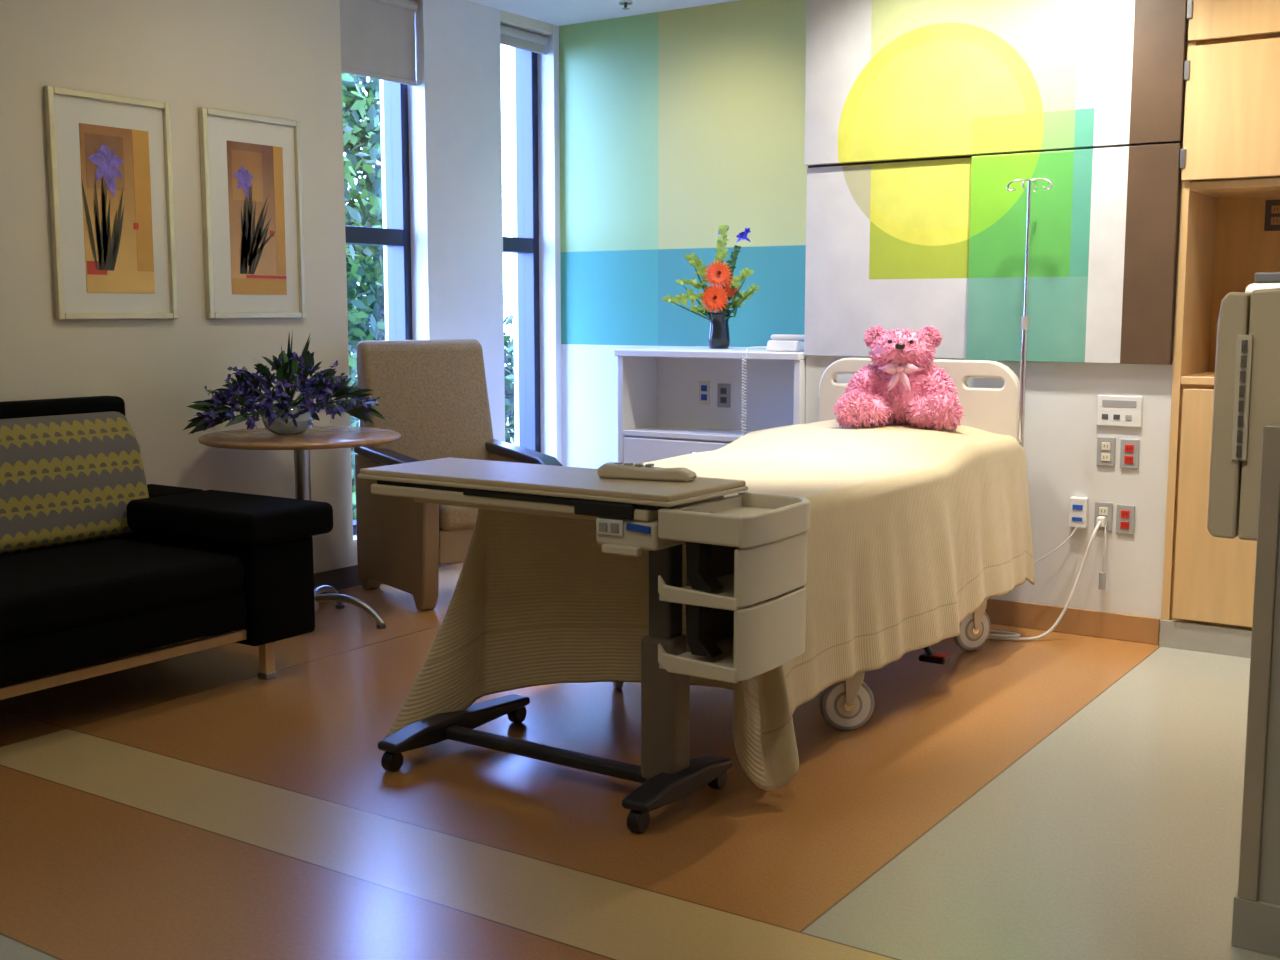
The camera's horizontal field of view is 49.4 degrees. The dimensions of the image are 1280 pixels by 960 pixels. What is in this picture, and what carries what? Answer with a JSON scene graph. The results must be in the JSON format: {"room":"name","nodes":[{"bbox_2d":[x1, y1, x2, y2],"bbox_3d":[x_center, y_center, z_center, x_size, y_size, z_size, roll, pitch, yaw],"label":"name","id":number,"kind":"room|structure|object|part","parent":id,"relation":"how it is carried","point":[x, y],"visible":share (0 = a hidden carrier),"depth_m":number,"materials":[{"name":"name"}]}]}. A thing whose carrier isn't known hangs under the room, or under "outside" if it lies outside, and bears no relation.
{"room":"hospital room","nodes":[
{"label":"hospital room","id":0,"kind":"room"},
{"bbox_2d":[0,0,353,572],"bbox_3d":[-3.134,-0.619,4.071,0.300,2.840,5.919,5,8,34],"label":"wall","id":1,"kind":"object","parent":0,"point":[281,59],"visible":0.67,"depth_m":5.66,"materials":[{"name":"paint"}]},
{"bbox_2d":[44,85,177,319],"bbox_3d":[-2.031,-1.050,5.370,0.028,0.854,0.537,5,8,34],"label":"framed print","id":2,"kind":"object","parent":1,"relation":"attached to","point":[109,157],"visible":1,"depth_m":5.36,"materials":[{"name":"white wood"}]},
{"bbox_3d":[-2.174,-1.025,5.159,0.028,0.854,0.026,5,8,34],"label":"frame","id":3,"kind":"part","parent":2,"relation":"part of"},
{"bbox_3d":[-2.031,-1.461,5.319,0.028,0.026,0.485,5,8,34],"label":"frame","id":4,"kind":"part","parent":2,"relation":"part of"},
{"bbox_3d":[-2.031,-0.639,5.420,0.028,0.026,0.485,5,8,34],"label":"frame","id":5,"kind":"part","parent":2,"relation":"part of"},
{"bbox_3d":[-1.888,-1.076,5.580,0.028,0.854,0.026,5,8,34],"label":"frame","id":6,"kind":"part","parent":2,"relation":"part of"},
{"bbox_2d":[198,107,305,318],"bbox_3d":[-1.646,-1.122,5.936,0.028,0.858,0.528,5,8,34],"label":"framed print","id":7,"kind":"object","parent":1,"relation":"attached to","point":[251,164],"visible":1,"depth_m":5.92,"materials":[{"name":"white wood"}]},
{"bbox_3d":[-1.786,-1.096,5.729,0.028,0.858,0.026,5,8,34],"label":"frame","id":8,"kind":"part","parent":7,"relation":"part of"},
{"bbox_3d":[-1.646,-1.534,5.885,0.028,0.026,0.476,5,8,34],"label":"frame","id":9,"kind":"part","parent":7,"relation":"part of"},
{"bbox_3d":[-1.646,-0.709,5.986,0.028,0.026,0.476,5,8,34],"label":"frame","id":10,"kind":"part","parent":7,"relation":"part of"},
{"bbox_3d":[-1.506,-1.147,6.142,0.028,0.858,0.026,5,8,34],"label":"frame","id":11,"kind":"part","parent":7,"relation":"part of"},
{"bbox_2d":[380,0,504,441],"bbox_3d":[-1.009,-1.001,7.198,0.300,2.840,0.581,5,8,34],"label":"pier","id":12,"kind":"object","parent":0,"point":[455,126],"visible":0.58,"depth_m":7.00,"materials":[{"name":"paint"}]},
{"bbox_2d":[500,10,552,34],"bbox_3d":[-0.721,-2.437,7.453,0.300,0.050,0.450,5,8,34],"label":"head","id":13,"kind":"object","parent":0,"point":[506,18],"visible":0.43,"depth_m":7.37},
{"bbox_2d":[500,24,547,54],"bbox_3d":[-0.642,-2.352,7.410,0.050,0.100,0.440,5,8,34],"label":"roller shade","id":14,"kind":"object","parent":13,"relation":"attached to","point":[509,36],"visible":0.7,"depth_m":7.42,"materials":[{"name":"fabric"}]},
{"bbox_2d":[511,25,561,463],"bbox_3d":[-0.511,-1.090,7.931,0.300,2.840,0.300,5,8,34],"label":"window frame","id":15,"kind":"object","parent":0,"point":[548,64],"visible":0.14,"depth_m":7.75,"materials":[{"name":"metal"}]},
{"bbox_2d":[467,0,738,25],"bbox_3d":[-0.101,-1.992,2.984,6.350,0.150,7.800,5,8,34],"label":"ceiling","id":16,"kind":"structure","parent":0,"point":[555,12],"depth_m":7.13,"materials":[{"name":"paint"}]},
{"bbox_2d":[619,0,632,9],"bbox_3d":[-0.072,-2.387,6.987,0.070,0.035,0.070,5,8,34],"label":"sprinkler","id":17,"kind":"object","parent":16,"relation":"attached to","point":[623,2],"depth_m":6.98,"materials":[{"name":"metal"}]},
{"bbox_2d":[0,562,1279,959],"bbox_3d":[-0.129,0.956,3.303,6.350,0.100,7.700,5,8,34],"label":"floor","id":18,"kind":"structure","parent":0,"point":[1056,795],"depth_m":3.55,"materials":[{"name":"laminate"}]},
{"bbox_2d":[0,396,332,699],"bbox_3d":[-2.126,0.278,4.425,1.040,0.975,2.150,5,8,34],"label":"sofa","id":19,"kind":"object","parent":18,"relation":"on","point":[99,562],"visible":1,"depth_m":4.78,"materials":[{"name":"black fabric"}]},
{"bbox_3d":[-2.533,0.156,4.596,0.120,0.775,1.900,5,8,34],"label":"frame","id":20,"kind":"part","parent":19,"relation":"part of","materials":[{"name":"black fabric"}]},
{"bbox_2d":[0,411,148,554],"bbox_3d":[-2.331,0.049,4.573,0.223,0.453,1.570,5,8,34],"label":"cushion","id":21,"kind":"object","parent":19,"relation":"on","point":[69,479],"depth_m":4.92,"materials":[{"name":"fabric"}]},
{"bbox_2d":[0,538,243,640],"bbox_3d":[-2.070,0.363,4.340,0.800,0.125,1.455,5,8,34],"label":"seat cushion","id":22,"kind":"object","parent":19,"relation":"on","point":[51,590],"depth_m":4.42,"materials":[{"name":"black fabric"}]},
{"bbox_3d":[-2.196,0.488,4.329,0.940,0.140,1.670,5,8,34],"label":"seat","id":23,"kind":"part","parent":19,"relation":"part of","materials":[{"name":"black fabric"}]},
{"bbox_3d":[-1.835,0.618,4.154,0.030,0.035,1.920,5,8,34],"label":"wood rail","id":24,"kind":"part","parent":19,"relation":"part of","materials":[{"name":"brown wood"}]},
{"bbox_3d":[-1.875,0.089,5.399,0.350,0.112,0.230,5,8,34],"label":"arm","id":25,"kind":"part","parent":19,"relation":"part of","materials":[{"name":"black fabric"}]},
{"bbox_3d":[-1.635,0.354,5.159,0.930,0.365,0.290,5,8,34],"label":"arm","id":26,"kind":"part","parent":19,"relation":"part of","materials":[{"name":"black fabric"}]},
{"bbox_3d":[-1.487,0.132,5.037,0.680,0.115,0.400,5,8,34],"label":"arm","id":27,"kind":"part","parent":19,"relation":"part of","materials":[{"name":"black fabric"}]},
{"bbox_3d":[-1.327,0.595,4.936,0.040,0.180,0.040,5,8,34],"label":"leg","id":28,"kind":"part","parent":19,"relation":"part of","materials":[{"name":"brown wood"}]},
{"bbox_2d":[198,426,401,642],"bbox_3d":[-1.388,0.207,5.744,0.810,0.795,0.810,5,8,34],"label":"round side table","id":29,"kind":"object","parent":18,"relation":"on","point":[315,437],"visible":0.54,"depth_m":5.68,"materials":[{"name":"brown wood"}]},
{"bbox_2d":[184,329,384,434],"bbox_3d":[-1.425,-0.400,5.637,0.690,0.425,0.889,5,8,34],"label":"flower arrangement","id":30,"kind":"object","parent":29,"relation":"on","point":[288,416],"visible":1,"depth_m":5.54,"materials":[{"name":"purple plant"}]},
{"bbox_2d":[261,404,313,434],"bbox_3d":[-1.433,-0.246,5.658,0.210,0.116,0.210,5,8,34],"label":"bowl","id":31,"kind":"object","parent":29,"relation":"on","point":[276,428],"depth_m":5.59,"materials":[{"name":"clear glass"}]},
{"bbox_2d":[353,534,356,564],"bbox_3d":[-1.326,0.356,6.891,0.300,0.220,0.550,5,8,34],"label":"sill","id":32,"kind":"structure","parent":18,"relation":"on","point":[354,536],"depth_m":6.59,"materials":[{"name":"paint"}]},
{"bbox_2d":[353,520,356,534],"bbox_3d":[-1.342,0.221,6.886,0.120,0.050,0.450,5,8,34],"label":"frame","id":33,"kind":"object","parent":32,"relation":"on","point":[354,521],"visible":0.02,"depth_m":6.73,"materials":[{"name":"metal"}]},
{"bbox_2d":[383,80,412,339],"bbox_3d":[-1.202,-1.055,6.939,0.120,2.570,0.050,5,8,34],"label":"window pane","id":34,"kind":"object","parent":32,"relation":"on","point":[395,95],"visible":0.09,"depth_m":6.88,"materials":[{"name":"glass"}]},
{"bbox_3d":[-1.482,-1.005,6.528,0.120,2.570,0.050,5,8,34],"label":"frame","id":35,"kind":"object","parent":32,"relation":"on","visible":0},
{"bbox_2d":[345,226,403,245],"bbox_3d":[-1.342,-1.179,6.715,0.120,0.080,0.450,5,8,34],"label":"transom","id":36,"kind":"object","parent":35,"relation":"attached to","point":[355,235],"visible":0.6,"depth_m":6.71,"materials":[{"name":"metal"}]},
{"bbox_2d":[354,339,562,610],"bbox_3d":[-0.844,-0.057,6.397,0.714,1.160,0.793,-5,9,-35],"label":"armchair","id":37,"kind":"object","parent":18,"relation":"on","point":[433,393],"visible":0.49,"depth_m":6.45,"materials":[{"name":"beige fabric"}]},
{"bbox_2d":[439,504,478,530],"bbox_3d":[-0.810,0.123,6.370,0.510,0.130,0.570,-5,9,-35],"label":"seat cushion","id":38,"kind":"object","parent":37,"relation":"on","point":[451,518],"depth_m":6.04,"materials":[{"name":"beige fabric"}]},
{"bbox_2d":[357,457,809,832],"bbox_3d":[-0.126,0.409,3.848,1.266,0.855,0.620,5,8,34],"label":"table","id":39,"kind":"object","parent":18,"relation":"on","point":[744,549],"visible":1,"depth_m":3.57,"materials":[{"name":"plastic"}]},
{"bbox_3d":[-0.240,0.070,3.793,0.880,0.031,0.160,5,8,34],"label":"rail","id":40,"kind":"part","parent":39,"relation":"part of","materials":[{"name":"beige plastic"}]},
{"bbox_3d":[-0.257,0.766,3.890,0.840,0.035,0.050,5,8,34],"label":"rail","id":41,"kind":"part","parent":39,"relation":"part of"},
{"bbox_2d":[371,483,724,521],"bbox_3d":[-0.267,0.039,3.804,0.940,0.030,0.375,5,8,34],"label":"tray","id":42,"kind":"object","parent":39,"relation":"on","point":[605,510],"depth_m":3.60,"materials":[{"name":"beige plastic"}]},
{"bbox_3d":[-0.045,0.173,3.439,0.110,0.022,0.025,5,8,34],"label":"release lever","id":43,"kind":"part","parent":39,"relation":"part of","materials":[{"name":"beige plastic"}]},
{"bbox_2d":[597,462,695,481],"bbox_3d":[0.017,-0.023,3.680,0.266,0.040,0.060,3,8,22],"label":"remote","id":44,"kind":"object","parent":39,"relation":"on","point":[619,470],"visible":1,"depth_m":3.66,"materials":[{"name":"beige plastic"}]},
{"bbox_3d":[0.066,0.597,3.649,0.110,0.390,0.090,5,8,34],"label":"post","id":45,"kind":"part","parent":39,"relation":"part of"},
{"bbox_3d":[0.066,0.269,3.609,0.070,0.310,0.070,5,8,34],"label":"post","id":46,"kind":"part","parent":39,"relation":"part of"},
{"bbox_2d":[659,636,733,668],"bbox_3d":[0.242,0.444,3.512,0.219,0.016,0.378,5,8,34],"label":"shelf","id":47,"kind":"object","parent":39,"relation":"attached to","point":[724,659],"depth_m":3.41,"materials":[{"name":"beige plastic"}]},
{"bbox_2d":[659,573,753,608],"bbox_3d":[0.242,0.275,3.492,0.219,0.016,0.378,5,8,34],"label":"shelf","id":48,"kind":"object","parent":39,"relation":"attached to","point":[720,596],"depth_m":3.35,"materials":[{"name":"beige plastic"}]},
{"bbox_3d":[0.191,0.272,3.603,0.014,0.305,0.250,5,8,34],"label":"panel","id":49,"kind":"part","parent":39,"relation":"part of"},
{"bbox_2d":[658,492,809,548],"bbox_3d":[0.258,0.097,3.468,0.251,0.078,0.404,5,8,34],"label":"tray","id":50,"kind":"object","parent":39,"relation":"on","point":[744,520],"depth_m":3.36,"materials":[{"name":"beige plastic"}]},
{"bbox_2d":[714,506,772,515],"bbox_3d":[0.242,0.102,3.470,0.219,0.016,0.378,5,8,34],"label":"tray","id":51,"kind":"object","parent":39,"relation":"attached to","point":[727,510],"depth_m":3.59,"materials":[{"name":"beige plastic"}]},
{"bbox_2d":[385,358,1034,789],"bbox_3d":[0.405,0.165,4.833,1.334,1.100,2.480,4,8,32],"label":"hospital bed","id":52,"kind":"object","parent":18,"relation":"on","point":[912,531],"visible":0.74,"depth_m":4.21,"materials":[{"name":"beige fabric"}]},
{"bbox_2d":[833,325,964,430],"bbox_3d":[1.017,-0.403,5.421,0.499,0.401,0.388,2,7,14],"label":"teddy bear","id":53,"kind":"object","parent":52,"relation":"on","point":[903,388],"visible":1,"depth_m":5.36},
{"bbox_3d":[1.140,-0.219,5.748,0.880,0.560,0.048,5,8,34],"label":"headboard","id":54,"kind":"part","parent":52,"relation":"part of","materials":[{"name":"beige plastic"}]},
{"bbox_3d":[0.998,0.549,4.955,0.110,0.162,0.024,5,8,34],"label":"pedal arm","id":55,"kind":"part","parent":52,"relation":"part of","materials":[{"name":"black plastic"}]},
{"bbox_2d":[1007,178,1052,448],"bbox_3d":[1.501,-0.494,5.433,0.137,1.343,0.123,-1,7,-8],"label":"pole","id":56,"kind":"object","parent":52,"relation":"attached to","point":[1024,320],"visible":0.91,"depth_m":5.41,"materials":[{"name":"silver metal"}]},
{"bbox_2d":[614,346,805,463],"bbox_3d":[0.495,-0.078,6.772,0.993,1.112,0.783,5,8,34],"label":"base cabinet","id":57,"kind":"object","parent":18,"relation":"on","point":[661,415],"visible":0.18,"depth_m":6.68,"materials":[{"name":"white laminate"}]},
{"bbox_3d":[0.305,-0.082,6.478,0.913,0.190,0.022,5,8,34],"label":"drawer","id":58,"kind":"part","parent":57,"relation":"part of","materials":[{"name":"white laminate"}]},
{"bbox_2d":[623,426,753,441],"bbox_3d":[0.389,-0.213,6.588,0.923,0.025,0.320,5,8,34],"label":"shelf","id":59,"kind":"object","parent":57,"relation":"attached to","point":[630,433],"depth_m":6.63,"materials":[{"name":"white laminate"}]},
{"bbox_2d":[699,381,709,404],"bbox_3d":[0.313,-0.425,6.776,0.060,0.115,0.011,5,8,34],"label":"wall outlet","id":60,"kind":"object","parent":57,"relation":"attached to","point":[704,386],"visible":1,"depth_m":6.77,"materials":[{"name":"beige plastic"}]},
{"bbox_2d":[701,385,706,390],"bbox_3d":[0.312,-0.447,6.771,0.034,0.030,0.004,5,8,34],"label":"receptacle","id":61,"kind":"object","parent":60,"relation":"attached to","point":[703,387],"depth_m":6.77,"materials":[{"name":"plastic"}]},
{"bbox_2d":[701,394,706,399],"bbox_3d":[0.312,-0.403,6.776,0.034,0.030,0.004,5,8,34],"label":"receptacle","id":62,"kind":"object","parent":60,"relation":"attached to","point":[703,396],"depth_m":6.77,"materials":[{"name":"plastic"}]},
{"bbox_2d":[661,225,760,348],"bbox_3d":[0.344,-0.936,6.723,0.464,0.598,0.227,-2,7,-19],"label":"flower vase","id":63,"kind":"object","parent":57,"relation":"on","point":[714,297],"visible":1,"depth_m":6.74,"materials":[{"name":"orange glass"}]},
{"bbox_2d":[717,383,729,407],"bbox_3d":[0.405,-0.408,6.716,0.070,0.115,0.011,5,8,34],"label":"wall outlet","id":64,"kind":"object","parent":57,"relation":"attached to","point":[723,400],"visible":1,"depth_m":6.71,"materials":[{"name":"grey plastic"}]},
{"bbox_2d":[720,388,726,393],"bbox_3d":[0.403,-0.429,6.711,0.034,0.030,0.004,5,8,34],"label":"receptacle","id":65,"kind":"object","parent":64,"relation":"attached to","point":[722,390],"depth_m":6.71,"materials":[{"name":"plastic"}]},
{"bbox_2d":[720,397,726,402],"bbox_3d":[0.403,-0.386,6.716,0.034,0.030,0.004,5,8,34],"label":"receptacle","id":66,"kind":"object","parent":64,"relation":"attached to","point":[722,399],"depth_m":6.71,"materials":[{"name":"plastic"}]},
{"bbox_2d":[766,334,804,351],"bbox_3d":[0.696,-0.632,6.403,0.200,0.075,0.197,5,8,34],"label":"telephone","id":67,"kind":"object","parent":57,"relation":"on","point":[777,343],"visible":0.68,"depth_m":6.34,"materials":[{"name":"beige plastic"}]},
{"bbox_2d":[741,346,767,434],"bbox_3d":[0.551,-0.411,6.351,0.250,0.399,0.025,-7,10,-44],"label":"coiled cord","id":68,"kind":"object","parent":67,"relation":"attached to","point":[743,380],"visible":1,"depth_m":6.27,"materials":[{"name":"plastic"}]},
{"bbox_3d":[0.551,-0.586,6.337,0.017,0.047,0.240,6,9,41],"label":"cord","id":69,"kind":"part","parent":68,"relation":"part of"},
{"bbox_2d":[1159,0,1279,657],"bbox_3d":[2.565,-0.769,5.304,0.834,2.839,0.746,5,8,34],"label":"tall cabinet","id":70,"kind":"object","parent":18,"relation":"on","point":[1230,153],"visible":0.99,"depth_m":5.25,"materials":[{"name":"brown wood"}]},
{"bbox_2d":[1180,372,1214,384],"bbox_3d":[2.509,-0.377,5.266,0.771,0.030,0.490,5,8,34],"label":"countertop","id":71,"kind":"structure","parent":70,"relation":"on","point":[1207,378],"depth_m":5.26,"materials":[{"name":"brown wood"}]},
{"bbox_2d":[1245,272,1279,292],"bbox_3d":[2.361,-0.583,5.221,0.280,0.389,0.248,5,8,34],"label":"container","id":72,"kind":"object","parent":71,"relation":"on","point":[1263,280],"visible":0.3,"depth_m":5.16,"materials":[{"name":"white plastic"}]},
{"bbox_3d":[2.396,-0.757,5.206,0.150,0.040,0.160,5,8,34],"label":"lid","id":73,"kind":"part","parent":72,"relation":"part of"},
{"bbox_3d":[2.384,0.119,5.103,0.782,0.885,0.020,5,8,34],"label":"door","id":74,"kind":"part","parent":70,"relation":"part of","materials":[{"name":"brown wood"}]},
{"bbox_3d":[2.367,-1.331,4.937,0.823,0.485,0.020,5,8,34],"label":"door","id":75,"kind":"part","parent":70,"relation":"part of","materials":[{"name":"brown wood"}]},
{"bbox_3d":[2.367,-1.863,4.872,0.823,0.545,0.020,5,8,34],"label":"door","id":76,"kind":"part","parent":70,"relation":"part of","materials":[{"name":"brown wood"}]},
{"bbox_2d":[1264,200,1279,230],"bbox_3d":[2.498,-1.040,5.459,0.080,0.120,0.011,5,8,34],"label":"wall outlet","id":77,"kind":"object","parent":70,"relation":"attached to","point":[1272,208],"visible":1,"depth_m":5.46,"materials":[{"name":"plastic"}]},
{"bbox_2d":[1271,205,1279,212],"bbox_3d":[2.496,-1.062,5.454,0.034,0.030,0.004,5,8,34],"label":"receptacle","id":78,"kind":"object","parent":77,"relation":"attached to","point":[1274,208],"depth_m":5.45,"materials":[{"name":"plastic"}]},
{"bbox_2d":[1271,217,1279,224],"bbox_3d":[2.496,-1.018,5.460,0.034,0.030,0.004,5,8,34],"label":"receptacle","id":79,"kind":"object","parent":77,"relation":"attached to","point":[1274,220],"depth_m":5.46,"materials":[{"name":"plastic"}]},
{"bbox_2d":[1231,422,1279,956],"bbox_3d":[1.461,0.438,2.699,0.515,1.075,0.108,5,8,34],"label":"base cabinet","id":80,"kind":"object","parent":18,"relation":"on","point":[1256,902],"visible":1,"depth_m":2.79,"materials":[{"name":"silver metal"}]},
{"bbox_3d":[-0.721,0.248,7.781,0.300,0.220,0.450,5,8,34],"label":"sill","id":81,"kind":"structure","parent":18,"relation":"on","visible":0},
{"bbox_2d":[515,48,540,452],"bbox_3d":[-0.626,-1.159,7.787,0.120,2.570,0.050,5,8,34],"label":"window pane","id":82,"kind":"object","parent":81,"relation":"on","point":[526,78],"visible":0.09,"depth_m":7.75,"materials":[{"name":"glass"}]},
{"bbox_3d":[-0.850,-1.118,7.458,0.120,2.570,0.050,5,8,34],"label":"frame","id":83,"kind":"object","parent":81,"relation":"on","visible":0},
{"bbox_2d":[503,236,532,252],"bbox_3d":[-0.738,-1.287,7.605,0.120,0.080,0.350,5,8,34],"label":"transom","id":84,"kind":"object","parent":83,"relation":"attached to","point":[510,244],"visible":0.51,"depth_m":7.61,"materials":[{"name":"metal"}]},
{"bbox_2d":[559,0,807,468],"bbox_3d":[2.121,-0.875,6.168,6.050,2.840,0.200,5,8,34],"label":"wall","id":85,"kind":"structure","parent":0,"point":[677,126],"depth_m":7.29,"materials":[{"name":"paint"}]},
{"bbox_2d":[314,562,461,593],"bbox_3d":[-2.521,0.665,4.863,0.012,0.100,7.450,5,8,34],"label":"baseboard","id":86,"kind":"structure","parent":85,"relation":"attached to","point":[345,577],"depth_m":6.50,"materials":[{"name":"rubber"}]},
{"bbox_2d":[805,19,1188,643],"bbox_3d":[1.583,-0.853,5.990,1.566,2.840,0.700,5,8,34],"label":"wall","id":87,"kind":"structure","parent":0,"point":[1062,432],"depth_m":5.53,"materials":[{"name":"paint"}]},
{"bbox_2d":[804,0,1187,363],"bbox_3d":[1.373,-1.358,5.618,1.562,1.743,0.044,5,8,34],"label":"mural panel","id":88,"kind":"object","parent":87,"relation":"attached to","point":[921,115],"visible":0.96,"depth_m":5.57,"materials":[{"name":"multicoloured plastic"}]},
{"bbox_3d":[1.045,-0.931,5.908,0.754,0.815,0.019,5,8,34],"label":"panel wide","id":89,"kind":"part","parent":88,"relation":"part of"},
{"bbox_3d":[1.373,-1.770,5.567,1.562,0.913,0.044,5,8,34],"label":"panel","id":90,"kind":"part","parent":88,"relation":"part of","materials":[{"name":"paint"}]},
{"bbox_2d":[985,598,1159,644],"bbox_3d":[1.382,0.540,5.864,1.561,0.105,0.012,5,8,34],"label":"baseboard","id":91,"kind":"structure","parent":87,"relation":"attached to","point":[1133,628],"depth_m":5.60,"materials":[{"name":"wood"}]},
{"bbox_2d":[1069,496,1088,528],"bbox_3d":[1.751,0.130,5.550,0.070,0.125,0.032,5,8,34],"label":"power outlet","id":92,"kind":"object","parent":87,"relation":"attached to","point":[1078,509],"visible":1,"depth_m":5.54,"materials":[{"name":"white plastic"}]},
{"bbox_2d":[988,516,1105,640],"bbox_3d":[1.561,0.386,5.526,0.537,0.488,0.232,3,8,23],"label":"power cord","id":93,"kind":"object","parent":92,"relation":"attached to","point":[1101,520],"visible":0.78,"depth_m":5.49,"materials":[{"name":"white plastic"}]},
{"bbox_3d":[1.564,0.324,5.633,0.390,0.294,0.021,3,8,23],"label":"cord","id":94,"kind":"part","parent":93,"relation":"part of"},
{"bbox_3d":[1.832,0.277,5.484,0.008,0.202,0.027,2,7,13],"label":"cord","id":95,"kind":"part","parent":93,"relation":"part of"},
{"bbox_2d":[1094,502,1112,531],"bbox_3d":[1.836,0.145,5.507,0.070,0.115,0.011,5,8,34],"label":"wall outlet","id":96,"kind":"object","parent":87,"relation":"attached to","point":[1105,509],"visible":0.87,"depth_m":5.50,"materials":[{"name":"grey plastic"}]},
{"bbox_2d":[1099,507,1107,514],"bbox_3d":[1.834,0.123,5.502,0.034,0.030,0.004,5,8,34],"label":"receptacle","id":97,"kind":"object","parent":96,"relation":"attached to","point":[1102,510],"depth_m":5.50,"materials":[{"name":"beige plastic"}]},
{"bbox_2d":[1097,437,1115,466],"bbox_3d":[1.836,-0.111,5.476,0.070,0.115,0.011,5,8,34],"label":"wall outlet","id":98,"kind":"object","parent":87,"relation":"attached to","point":[1105,445],"visible":1,"depth_m":5.47,"materials":[{"name":"grey plastic"}]},
{"bbox_2d":[1101,453,1109,460],"bbox_3d":[1.834,-0.089,5.476,0.034,0.030,0.004,5,8,34],"label":"receptacle","id":99,"kind":"object","parent":98,"relation":"attached to","point":[1104,456],"depth_m":5.47,"materials":[{"name":"beige plastic"}]},
{"bbox_2d":[1102,442,1110,449],"bbox_3d":[1.834,-0.133,5.471,0.034,0.030,0.004,5,8,34],"label":"receptacle","id":100,"kind":"object","parent":98,"relation":"attached to","point":[1105,445],"depth_m":5.47,"materials":[{"name":"beige plastic"}]},
{"bbox_2d":[1097,395,1141,426],"bbox_3d":[1.872,-0.269,5.430,0.170,0.120,0.014,5,8,34],"label":"panel","id":101,"kind":"object","parent":87,"relation":"attached to","point":[1121,411],"visible":1,"depth_m":5.42,"materials":[{"name":"white plastic"}]},
{"bbox_2d":[1116,504,1134,534],"bbox_3d":[1.906,0.155,5.461,0.070,0.115,0.011,5,8,34],"label":"wall outlet","id":102,"kind":"object","parent":87,"relation":"attached to","point":[1125,514],"visible":1,"depth_m":5.46,"materials":[{"name":"grey plastic"}]},
{"bbox_2d":[1120,521,1128,528],"bbox_3d":[1.905,0.178,5.461,0.034,0.030,0.004,5,8,34],"label":"receptacle","id":103,"kind":"object","parent":102,"relation":"attached to","point":[1123,524],"depth_m":5.46,"materials":[{"name":"red plastic"}]},
{"bbox_2d":[1121,510,1129,517],"bbox_3d":[1.905,0.134,5.455,0.034,0.030,0.004,5,8,34],"label":"receptacle","id":104,"kind":"object","parent":102,"relation":"attached to","point":[1124,513],"depth_m":5.45,"materials":[{"name":"red plastic"}]},
{"bbox_2d":[1120,439,1138,468],"bbox_3d":[1.911,-0.101,5.426,0.070,0.115,0.011,5,8,34],"label":"wall outlet","id":105,"kind":"object","parent":87,"relation":"attached to","point":[1129,450],"visible":1,"depth_m":5.42,"materials":[{"name":"grey plastic"}]},
{"bbox_2d":[1124,456,1132,463],"bbox_3d":[1.909,-0.079,5.427,0.034,0.030,0.004,5,8,34],"label":"receptacle","id":106,"kind":"object","parent":105,"relation":"attached to","point":[1127,459],"depth_m":5.43,"materials":[{"name":"red plastic"}]},
{"bbox_2d":[1125,445,1133,452],"bbox_3d":[1.909,-0.123,5.421,0.034,0.030,0.004,5,8,34],"label":"receptacle","id":107,"kind":"object","parent":105,"relation":"attached to","point":[1128,448],"depth_m":5.42,"materials":[{"name":"red plastic"}]},
{"bbox_3d":[2.953,-0.558,3.576,1.750,2.840,3.200,5,8,34],"label":"wall","id":108,"kind":"structure","parent":0,"visible":0},
{"bbox_2d":[1207,288,1279,540],"bbox_3d":[1.373,-0.152,3.008,0.181,0.527,0.383,5,8,34],"label":"medical monitor","id":109,"kind":"object","parent":108,"relation":"attached to","point":[1247,364],"visible":0.98,"depth_m":2.88,"materials":[{"name":"beige plastic"}]},
{"bbox_3d":[1.325,-0.151,3.049,0.057,0.515,0.370,5,8,34],"label":"door","id":110,"kind":"part","parent":109,"relation":"part of","materials":[{"name":"beige plastic"}]},
{"label":"outside","id":111,"kind":"structure","parent":0,"visible":0},
{"bbox_2d":[359,396,514,443],"bbox_3d":[-7.580,-0.068,20.333,24.850,0.200,35.000,5,8,34],"label":"ground","id":112,"kind":"structure","parent":111,"point":[505,396],"depth_m":28.14,"materials":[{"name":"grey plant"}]},
{"bbox_2d":[351,447,355,519],"bbox_3d":[-1.803,0.410,9.797,1.557,1.733,1.780,5,8,34],"label":"shrub","id":113,"kind":"object","parent":112,"relation":"on","point":[353,453],"visible":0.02,"depth_m":9.31,"materials":[{"name":"green plant"}]},
{"bbox_2d":[341,72,504,423],"bbox_3d":[-2.938,-1.925,12.199,2.886,5.960,3.924,5,8,34],"label":"tree","id":114,"kind":"object","parent":112,"relation":"on","point":[365,134],"visible":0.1,"depth_m":11.62,"materials":[{"name":"green plant"}]},
{"bbox_2d":[344,172,508,426],"bbox_3d":[-3.905,-2.207,20.095,3.605,4.734,4.210,5,8,34],"label":"tree","id":115,"kind":"object","parent":112,"relation":"on","point":[356,423],"visible":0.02,"depth_m":19.42,"materials":[{"name":"green plant"}]},
{"bbox_2d":[504,314,514,444],"bbox_3d":[-1.178,-0.567,14.707,2.395,2.480,1.989,5,8,34],"label":"shrub","id":116,"kind":"object","parent":112,"relation":"on","point":[508,344],"visible":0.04,"depth_m":14.29,"materials":[{"name":"green plant"}]},
{"bbox_3d":[-1.326,-2.329,6.563,0.300,0.050,0.550,5,8,34],"label":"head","id":117,"kind":"object","parent":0,"visible":0},
{"bbox_2d":[340,0,417,85],"bbox_3d":[-1.247,-2.094,6.538,0.050,0.400,0.540,5,8,34],"label":"roller shade","id":118,"kind":"object","parent":117,"relation":"attached to","point":[378,36],"visible":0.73,"depth_m":6.56,"materials":[{"name":"fabric"}]}
]}

